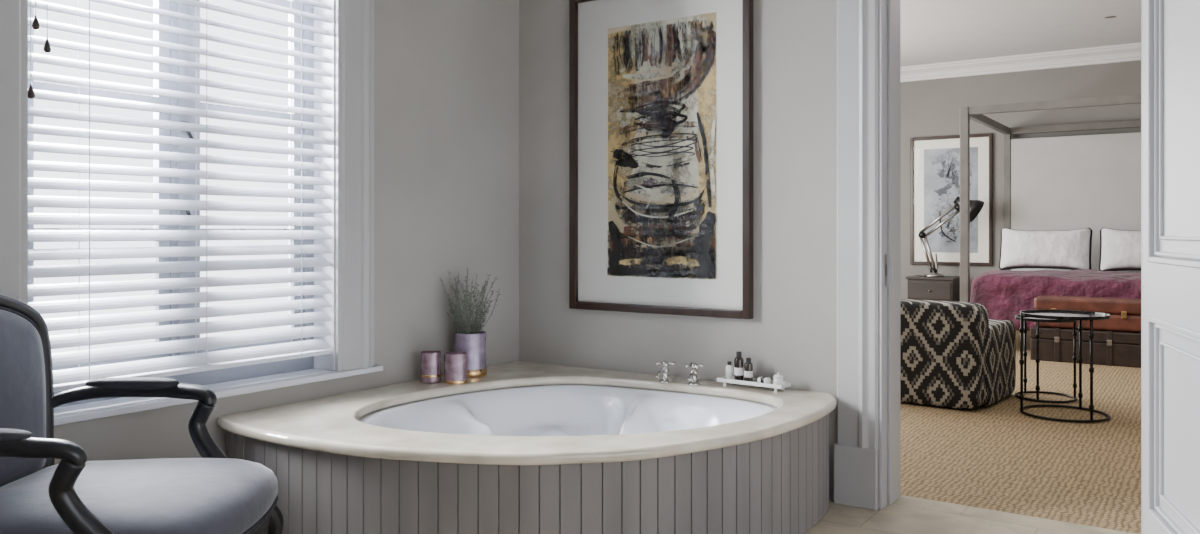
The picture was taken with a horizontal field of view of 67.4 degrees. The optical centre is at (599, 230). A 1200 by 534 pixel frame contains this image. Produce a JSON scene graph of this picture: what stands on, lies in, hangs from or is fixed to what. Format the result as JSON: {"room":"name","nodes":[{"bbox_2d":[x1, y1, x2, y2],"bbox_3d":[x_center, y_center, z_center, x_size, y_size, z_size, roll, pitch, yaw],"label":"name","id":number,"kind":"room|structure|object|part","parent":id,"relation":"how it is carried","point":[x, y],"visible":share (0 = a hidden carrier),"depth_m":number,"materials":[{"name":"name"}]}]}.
{"room":"bathroom","nodes":[
{"label":"bathroom","id":0,"kind":"room"},
{"bbox_2d":[54,0,518,464],"bbox_3d":[-2.042,-0.465,2.949,0.250,3.330,5.747,0,0,35],"label":"wall","id":1,"kind":"structure","parent":0,"point":[446,72],"depth_m":4.47,"materials":[{"name":"beige paint"}]},
{"bbox_2d":[28,0,313,407],"bbox_3d":[-1.666,-0.479,3.565,0.112,2.202,1.258,0,0,35],"label":"window","id":2,"kind":"structure","parent":1,"relation":"in","point":[284,366],"depth_m":3.58,"materials":[{"name":"paint"}]},
{"bbox_2d":[28,0,331,391],"bbox_3d":[-1.557,-0.516,3.486,0.104,2.123,1.248,0,0,35],"label":"blind","id":3,"kind":"object","parent":2,"relation":"attached to","point":[64,379],"visible":0.83,"depth_m":3.42,"materials":[{"name":"white wood"}]},
{"bbox_3d":[-1.875,-1.000,2.962,0.012,1.040,0.002,0,0,34],"label":"pull cord","id":4,"kind":"part","parent":3,"relation":"part of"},
{"bbox_3d":[-1.847,-1.080,3.003,0.012,0.880,0.002,0,0,34],"label":"pull cord","id":5,"kind":"part","parent":3,"relation":"part of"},
{"bbox_3d":[-1.805,-0.492,3.151,0.075,2.055,0.003,0,0,34],"label":"ladder cord","id":6,"kind":"part","parent":3,"relation":"part of","materials":[{"name":"white fabric"}]},
{"bbox_3d":[-1.568,0.536,3.497,0.060,0.018,1.242,0,0,34],"label":"rail","id":7,"kind":"part","parent":3,"relation":"part of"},
{"bbox_3d":[-1.556,-0.492,3.513,0.075,2.055,0.003,0,0,34],"label":"ladder cord","id":8,"kind":"part","parent":3,"relation":"part of","materials":[{"name":"white fabric"}]},
{"bbox_3d":[-1.307,-0.492,3.876,0.075,2.055,0.003,0,0,34],"label":"ladder cord","id":9,"kind":"part","parent":3,"relation":"part of","materials":[{"name":"white fabric"}]},
{"bbox_2d":[0,0,373,371],"bbox_3d":[-1.568,-0.579,3.498,0.187,2.402,1.658,0,0,35],"label":"window frame","id":10,"kind":"structure","parent":1,"relation":"in","point":[326,362],"depth_m":4.00,"materials":[{"name":"paint"}]},
{"bbox_2d":[54,365,382,425],"bbox_3d":[-1.567,0.633,3.502,0.184,0.027,1.728,0,0,35],"label":"window sill","id":11,"kind":"structure","parent":1,"relation":"attached to","point":[67,418],"depth_m":3.48,"materials":[{"name":"paint"}]},
{"bbox_2d":[519,0,836,499],"bbox_3d":[1.855,-0.465,3.606,5.428,3.330,0.250,0,0,35],"label":"wall","id":12,"kind":"structure","parent":0,"point":[791,332],"depth_m":4.21,"materials":[{"name":"beige paint"}]},
{"bbox_2d":[569,0,752,318],"bbox_3d":[0.279,-0.418,4.509,1.048,1.663,0.044,0,0,35],"label":"framed painting","id":13,"kind":"object","parent":12,"relation":"attached to","point":[661,91],"visible":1,"depth_m":4.50,"materials":[{"name":"paper"}]},
{"bbox_2d":[607,12,715,279],"bbox_3d":[0.298,-0.409,4.497,0.627,1.285,0.008,0,0,34],"label":"artwork","id":14,"kind":"object","parent":13,"relation":"attached to","point":[661,70],"depth_m":4.49,"materials":[{"name":"paper"}]},
{"bbox_2d":[834,0,899,509],"bbox_3d":[1.205,-0.168,4.030,0.220,2.735,0.307,0,0,35],"label":"door frame","id":15,"kind":"structure","parent":12,"relation":"attached to","point":[857,20],"depth_m":3.93,"materials":[{"name":"paint"}]},
{"bbox_2d":[884,254,886,285],"bbox_3d":[1.242,0.170,3.912,0.004,0.140,0.026,0,0,35],"label":"strike plate","id":16,"kind":"object","parent":15,"relation":"attached to","point":[885,255],"visible":1,"depth_m":3.90,"materials":[{"name":"silver metal"}]},
{"bbox_2d":[1141,0,1141,533],"bbox_3d":[2.081,-0.168,3.280,0.185,2.735,0.030,0,0,35],"label":"door frame","id":17,"kind":"structure","parent":12,"relation":"attached to","point":[1141,0],"depth_m":3.32,"materials":[{"name":"paint"}]},
{"bbox_2d":[1142,0,1199,533],"bbox_3d":[1.855,-0.070,2.845,0.057,2.520,0.950,0,0,18],"label":"door","id":18,"kind":"structure","parent":12,"relation":"in","point":[1170,28],"depth_m":3.00,"materials":[{"name":"paint"}]},
{"bbox_2d":[803,330,1140,533],"bbox_3d":[1.792,1.230,5.079,7.600,0.060,14.000,0,0,35],"label":"floor","id":19,"kind":"structure","parent":0,"point":[996,456],"depth_m":4.59,"materials":[{"name":"carpet"}]},
{"bbox_2d":[0,294,283,533],"bbox_3d":[-1.410,0.684,2.572,0.858,1.030,0.846,0,0,0],"label":"armchair","id":20,"kind":"object","parent":19,"relation":"on","point":[213,493],"visible":1,"depth_m":2.58,"materials":[{"name":"grey fabric"}]},
{"bbox_3d":[-1.783,0.484,2.572,0.111,0.544,0.597,0,0,0],"label":"backrest","id":21,"kind":"part","parent":20,"relation":"part of","materials":[{"name":"fabric"}]},
{"bbox_3d":[-1.786,0.483,2.572,0.104,0.629,0.685,0,0,0],"label":"frame","id":22,"kind":"part","parent":20,"relation":"part of","materials":[{"name":"grey wood"}]},
{"bbox_3d":[-1.526,0.538,2.204,0.539,0.083,0.090,0,0,6],"label":"arm","id":23,"kind":"part","parent":20,"relation":"part of","materials":[{"name":"grey wood"}]},
{"bbox_3d":[-1.526,0.538,2.940,0.539,0.083,0.090,0,0,-6],"label":"arm","id":24,"kind":"part","parent":20,"relation":"part of","materials":[{"name":"grey wood"}]},
{"bbox_3d":[-1.375,0.773,2.572,0.785,0.163,0.727,0,0,0],"label":"seat","id":25,"kind":"part","parent":20,"relation":"part of","materials":[{"name":"fabric"}]},
{"bbox_3d":[-1.376,0.885,2.572,0.751,0.070,0.695,0,0,0],"label":"seat rail","id":26,"kind":"part","parent":20,"relation":"part of","materials":[{"name":"grey wood"}]},
{"bbox_3d":[-1.058,1.024,2.868,0.097,0.351,0.071,0,0,-28],"label":"leg","id":27,"kind":"part","parent":20,"relation":"part of","materials":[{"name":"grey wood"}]},
{"bbox_2d":[217,361,836,533],"bbox_3d":[-0.207,0.960,3.711,1.907,0.475,1.907,0,0,35],"label":"bath","id":28,"kind":"object","parent":19,"relation":"on","point":[570,453],"visible":1,"depth_m":3.21,"materials":[{"name":"beige stone"}]},
{"bbox_2d":[421,351,440,383],"bbox_3d":[-0.807,0.649,4.298,0.098,0.145,0.098,0,0,35],"label":"candle jar","id":29,"kind":"object","parent":28,"relation":"on","point":[430,360],"visible":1,"depth_m":4.26,"materials":[{"name":"purple glass"}]},
{"bbox_2d":[444,352,467,383],"bbox_3d":[-0.687,0.652,4.288,0.110,0.140,0.110,0,0,35],"label":"candle jar","id":30,"kind":"object","parent":28,"relation":"on","point":[455,363],"visible":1,"depth_m":4.24,"materials":[{"name":"purple glass"}]},
{"bbox_2d":[440,269,500,377],"bbox_3d":[-0.647,0.450,4.509,0.264,0.544,0.286,0,0,35],"label":"sprigs","id":31,"kind":"object","parent":28,"relation":"on","point":[471,340],"visible":0.96,"depth_m":4.46,"materials":[{"name":"green plant"}]},
{"bbox_2d":[455,331,485,369],"bbox_3d":[-0.648,0.615,4.504,0.156,0.215,0.156,0,0,34],"label":"vase","id":32,"kind":"object","parent":28,"relation":"on","point":[473,343],"depth_m":4.44,"materials":[{"name":"purple ceramic"}]},
{"bbox_2d":[359,385,776,435],"bbox_3d":[-0.127,0.944,3.737,1.509,0.368,1.463,0,0,34],"label":"tub","id":33,"kind":"object","parent":28,"relation":"in","point":[505,410],"depth_m":4.18,"materials":[{"name":"white ceramic"}]},
{"bbox_2d":[656,360,674,382],"bbox_3d":[0.293,0.671,4.276,0.125,0.102,0.074,0,0,-43],"label":"tap","id":34,"kind":"object","parent":28,"relation":"on","point":[665,370],"visible":1,"depth_m":4.28,"materials":[{"name":"silver metal"}]},
{"bbox_3d":[0.290,0.676,4.255,0.019,0.037,0.095,0,0,29],"label":"spout","id":35,"kind":"part","parent":34,"relation":"part of","materials":[{"name":"silver metal"}]},
{"bbox_3d":[0.312,0.632,4.294,0.072,0.024,0.072,0,0,-45],"label":"cross handle","id":36,"kind":"part","parent":34,"relation":"part of","materials":[{"name":"silver metal"}]},
{"bbox_2d":[685,362,703,385],"bbox_3d":[0.428,0.671,4.206,0.072,0.102,0.125,0,0,34],"label":"tap","id":37,"kind":"object","parent":28,"relation":"on","point":[693,373],"visible":1,"depth_m":4.21,"materials":[{"name":"silver metal"}]},
{"bbox_3d":[0.429,0.676,4.186,0.019,0.037,0.095,0,0,17],"label":"spout","id":38,"kind":"part","parent":37,"relation":"part of","materials":[{"name":"silver metal"}]},
{"bbox_3d":[0.443,0.632,4.228,0.072,0.024,0.072,0,0,34],"label":"cross handle","id":39,"kind":"part","parent":37,"relation":"part of","materials":[{"name":"silver metal"}]},
{"bbox_2d":[717,376,790,391],"bbox_3d":[0.706,0.704,4.144,0.330,0.036,0.100,0,0,37],"label":"tray","id":40,"kind":"object","parent":28,"relation":"on","point":[723,379],"visible":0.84,"depth_m":4.10,"materials":[{"name":"white ceramic"}]},
{"bbox_2d":[726,361,732,378],"bbox_3d":[0.607,0.653,4.220,0.035,0.085,0.035,0,0,35],"label":"toiletry bottle","id":41,"kind":"object","parent":40,"relation":"in","point":[729,367],"visible":0.94,"depth_m":4.21,"materials":[{"name":"white plastic"}]},
{"bbox_2d":[734,351,743,380],"bbox_3d":[0.647,0.628,4.189,0.045,0.135,0.045,0,0,35],"label":"toiletry bottle","id":42,"kind":"object","parent":40,"relation":"in","point":[738,361],"visible":1,"depth_m":4.17,"materials":[{"name":"brown glass"}]},
{"bbox_2d":[744,358,752,381],"bbox_3d":[0.686,0.641,4.159,0.041,0.110,0.041,0,0,35],"label":"toiletry bottle","id":43,"kind":"object","parent":40,"relation":"in","point":[748,366],"visible":0.98,"depth_m":4.14,"materials":[{"name":"brown glass"}]},
{"bbox_2d":[757,376,770,383],"bbox_3d":[0.750,0.682,4.110,0.056,0.028,0.045,0,0,35],"label":"soap bar","id":44,"kind":"object","parent":40,"relation":"on","point":[764,379],"visible":0.91,"depth_m":4.09,"materials":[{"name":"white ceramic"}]},
{"bbox_2d":[773,372,782,384],"bbox_3d":[0.805,0.667,4.067,0.048,0.058,0.048,0,0,35],"label":"jar","id":45,"kind":"object","parent":40,"relation":"on","point":[777,378],"visible":0.98,"depth_m":4.05,"materials":[{"name":"white ceramic"}]},
{"bbox_3d":[0.805,0.650,4.067,0.048,0.024,0.048,0,0,34],"label":"lid","id":46,"kind":"part","parent":45,"relation":"part of","materials":[{"name":"white ceramic"}]},
{"bbox_2d":[905,275,959,301],"bbox_3d":[4.195,0.885,11.276,0.580,0.630,0.542,0,0,35],"label":"nightstand","id":47,"kind":"object","parent":19,"relation":"on","point":[946,288],"visible":0.44,"depth_m":11.07,"materials":[{"name":"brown wood"}]},
{"bbox_3d":[4.056,0.735,11.074,0.500,0.210,0.012,0,0,34],"label":"drawer","id":48,"kind":"part","parent":47,"relation":"part of","materials":[{"name":"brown wood"}]},
{"bbox_2d":[918,197,983,276],"bbox_3d":[4.318,0.073,11.092,0.778,0.995,0.305,0,0,35],"label":"desk lamp","id":49,"kind":"object","parent":47,"relation":"on","point":[976,206],"visible":0.76,"depth_m":11.17,"materials":[{"name":"silver metal"}]},
{"bbox_3d":[4.088,0.275,11.290,0.174,0.461,0.036,0,0,34],"label":"arm","id":50,"kind":"part","parent":49,"relation":"part of","materials":[{"name":"silver metal"}]},
{"bbox_3d":[4.131,0.275,11.261,0.174,0.461,0.036,0,0,34],"label":"arm","id":51,"kind":"part","parent":49,"relation":"part of","materials":[{"name":"silver metal"}]},
{"bbox_3d":[4.206,-0.146,11.197,0.463,0.368,0.036,0,0,37],"label":"arm","id":52,"kind":"part","parent":49,"relation":"part of","materials":[{"name":"silver metal"}]},
{"bbox_3d":[4.249,-0.094,11.168,0.463,0.368,0.036,0,0,37],"label":"arm","id":53,"kind":"part","parent":49,"relation":"part of","materials":[{"name":"silver metal"}]},
{"bbox_3d":[4.491,-0.265,10.965,0.349,0.319,0.290,0,0,34],"label":"lamp shade","id":54,"kind":"part","parent":49,"relation":"part of","materials":[{"name":"black plastic"}]},
{"bbox_2d":[900,299,1015,408],"bbox_3d":[2.409,0.840,6.553,0.960,0.704,0.910,0,0,38],"label":"chair","id":55,"kind":"object","parent":19,"relation":"on","point":[952,355],"visible":0.59,"depth_m":6.09,"materials":[{"name":"fabric"}]},
{"bbox_3d":[2.749,0.920,6.378,0.210,0.540,0.760,0,0,38],"label":"armrest","id":56,"kind":"part","parent":55,"relation":"part of","materials":[{"name":"fabric"}]},
{"bbox_2d":[1015,315,1077,402],"bbox_3d":[3.192,0.906,6.445,0.406,0.582,0.407,0,0,35],"label":"side table","id":57,"kind":"object","parent":19,"relation":"on","point":[1025,319],"visible":0.73,"depth_m":6.40,"materials":[{"name":"black metal"}]},
{"bbox_3d":[3.131,0.911,6.628,0.028,0.553,0.027,0,0,34],"label":"leg","id":58,"kind":"part","parent":57,"relation":"part of","materials":[{"name":"black metal"}]},
{"bbox_3d":[3.065,0.911,6.302,0.028,0.553,0.027,0,0,34],"label":"leg","id":59,"kind":"part","parent":57,"relation":"part of","materials":[{"name":"black metal"}]},
{"bbox_3d":[3.380,0.911,6.407,0.028,0.553,0.027,0,0,34],"label":"leg","id":60,"kind":"part","parent":57,"relation":"part of","materials":[{"name":"black metal"}]},
{"bbox_2d":[960,94,1140,330],"bbox_3d":[5.158,-0.030,9.535,2.040,2.460,2.320,0,0,35],"label":"bed","id":61,"kind":"object","parent":19,"relation":"on","point":[1093,182],"visible":0.41,"depth_m":10.31,"materials":[{"name":"metal"}]},
{"bbox_3d":[3.716,-0.030,9.168,0.080,2.460,0.080,0,0,34],"label":"post","id":62,"kind":"part","parent":61,"relation":"part of","materials":[{"name":"wood"}]},
{"bbox_3d":[4.351,-1.220,10.091,0.060,0.080,2.160,0,0,34],"label":"canopy rail","id":63,"kind":"part","parent":61,"relation":"part of","materials":[{"name":"wood"}]},
{"bbox_3d":[4.985,-0.030,11.014,0.080,2.460,0.080,0,0,34],"label":"post","id":64,"kind":"part","parent":61,"relation":"part of","materials":[{"name":"wood"}]},
{"bbox_2d":[999,228,1092,269],"bbox_3d":[5.057,0.210,10.236,0.949,0.498,0.287,0,0,35],"label":"pillow","id":65,"kind":"object","parent":61,"relation":"on","point":[1062,249],"visible":0.97,"depth_m":10.13,"materials":[{"name":"white fabric"}]},
{"bbox_3d":[4.524,-1.220,8.612,1.880,0.080,0.060,0,0,34],"label":"canopy rail","id":66,"kind":"part","parent":61,"relation":"part of","materials":[{"name":"wood"}]},
{"bbox_2d":[970,269,1140,330],"bbox_3d":[4.995,0.708,9.297,2.024,0.584,1.697,0,0,34],"label":"bedspread","id":67,"kind":"object","parent":61,"relation":"on","point":[1004,293],"depth_m":8.88,"materials":[{"name":"fabric"}]},
{"bbox_3d":[5.793,-1.220,10.459,1.880,0.080,0.060,0,0,34],"label":"canopy rail","id":68,"kind":"part","parent":61,"relation":"part of","materials":[{"name":"wood"}]},
{"bbox_3d":[5.784,-0.110,10.446,1.880,2.020,0.030,0,0,34],"label":"headboard","id":69,"kind":"part","parent":61,"relation":"part of","materials":[{"name":"fabric"}]},
{"bbox_2d":[1099,228,1140,270],"bbox_3d":[5.898,0.210,9.658,0.949,0.498,0.287,0,0,35],"label":"pillow","id":70,"kind":"object","parent":61,"relation":"on","point":[1120,250],"visible":0.41,"depth_m":9.73,"materials":[{"name":"white fabric"}]},
{"bbox_2d":[1019,310,1109,422],"bbox_3d":[3.026,0.866,5.868,0.526,0.662,0.526,0,0,-17],"label":"side table","id":71,"kind":"object","parent":19,"relation":"on","point":[1043,314],"visible":1,"depth_m":5.90,"materials":[{"name":"black metal"}]},
{"bbox_3d":[2.790,0.872,5.954,0.028,0.633,0.027,0,0,-17],"label":"leg","id":72,"kind":"part","parent":71,"relation":"part of","materials":[{"name":"black metal"}]},
{"bbox_3d":[3.219,0.872,6.030,0.028,0.633,0.027,0,0,-17],"label":"leg","id":73,"kind":"part","parent":71,"relation":"part of","materials":[{"name":"black metal"}]},
{"bbox_3d":[3.070,0.872,5.620,0.028,0.633,0.027,0,0,-17],"label":"leg","id":74,"kind":"part","parent":71,"relation":"part of","materials":[{"name":"black metal"}]},
{"bbox_2d":[1030,326,1140,367],"bbox_3d":[4.652,1.047,8.181,1.300,0.306,0.427,0,0,35],"label":"trunk","id":75,"kind":"object","parent":19,"relation":"on","point":[1110,348],"visible":0.56,"depth_m":8.11,"materials":[{"name":"leather"}]},
{"bbox_3d":[4.654,0.948,8.183,1.300,0.095,0.410,0,0,34],"label":"trunk lid","id":76,"kind":"part","parent":75,"relation":"part of","materials":[{"name":"leather"}]},
{"bbox_2d":[1034,295,1140,331],"bbox_3d":[4.499,0.754,8.258,0.904,0.280,0.396,0,0,35],"label":"case","id":77,"kind":"object","parent":75,"relation":"on","point":[1125,313],"visible":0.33,"depth_m":8.10,"materials":[{"name":"brown leather"}]},
{"bbox_3d":[4.513,0.678,8.280,0.904,0.128,0.344,0,0,34],"label":"case lid","id":78,"kind":"part","parent":77,"relation":"part of","materials":[{"name":"red leather"}]},
{"bbox_2d":[900,60,1140,298],"bbox_3d":[5.617,-0.465,10.822,7.400,3.330,0.200,0,0,35],"label":"wall","id":79,"kind":"structure","parent":0,"point":[928,108],"depth_m":11.16,"materials":[{"name":"paint"}]},
{"bbox_2d":[910,133,992,265],"bbox_3d":[4.465,-0.390,11.467,1.000,1.650,0.039,0,0,35],"label":"framed print","id":80,"kind":"object","parent":79,"relation":"attached to","point":[934,161],"visible":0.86,"depth_m":11.50,"materials":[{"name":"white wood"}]},
{"bbox_2d":[924,147,977,252],"bbox_3d":[4.467,-0.390,11.470,0.660,1.330,0.001,0,0,34],"label":"artwork","id":81,"kind":"object","parent":80,"relation":"attached to","point":[941,164],"depth_m":11.51,"materials":[{"name":"paper"}]},
{"bbox_2d":[900,42,1140,81],"bbox_3d":[5.515,-2.042,10.673,7.000,0.175,0.160,0,0,35],"label":"crown molding","id":82,"kind":"structure","parent":79,"relation":"attached to","point":[1123,52],"depth_m":10.92,"materials":[{"name":"paint"}]},
{"bbox_2d":[900,0,1140,66],"bbox_3d":[1.792,-2.180,5.078,7.600,0.100,14.000,0,0,35],"label":"ceiling","id":83,"kind":"structure","parent":0,"point":[931,31],"depth_m":9.38,"materials":[{"name":"paint"}]}
]}

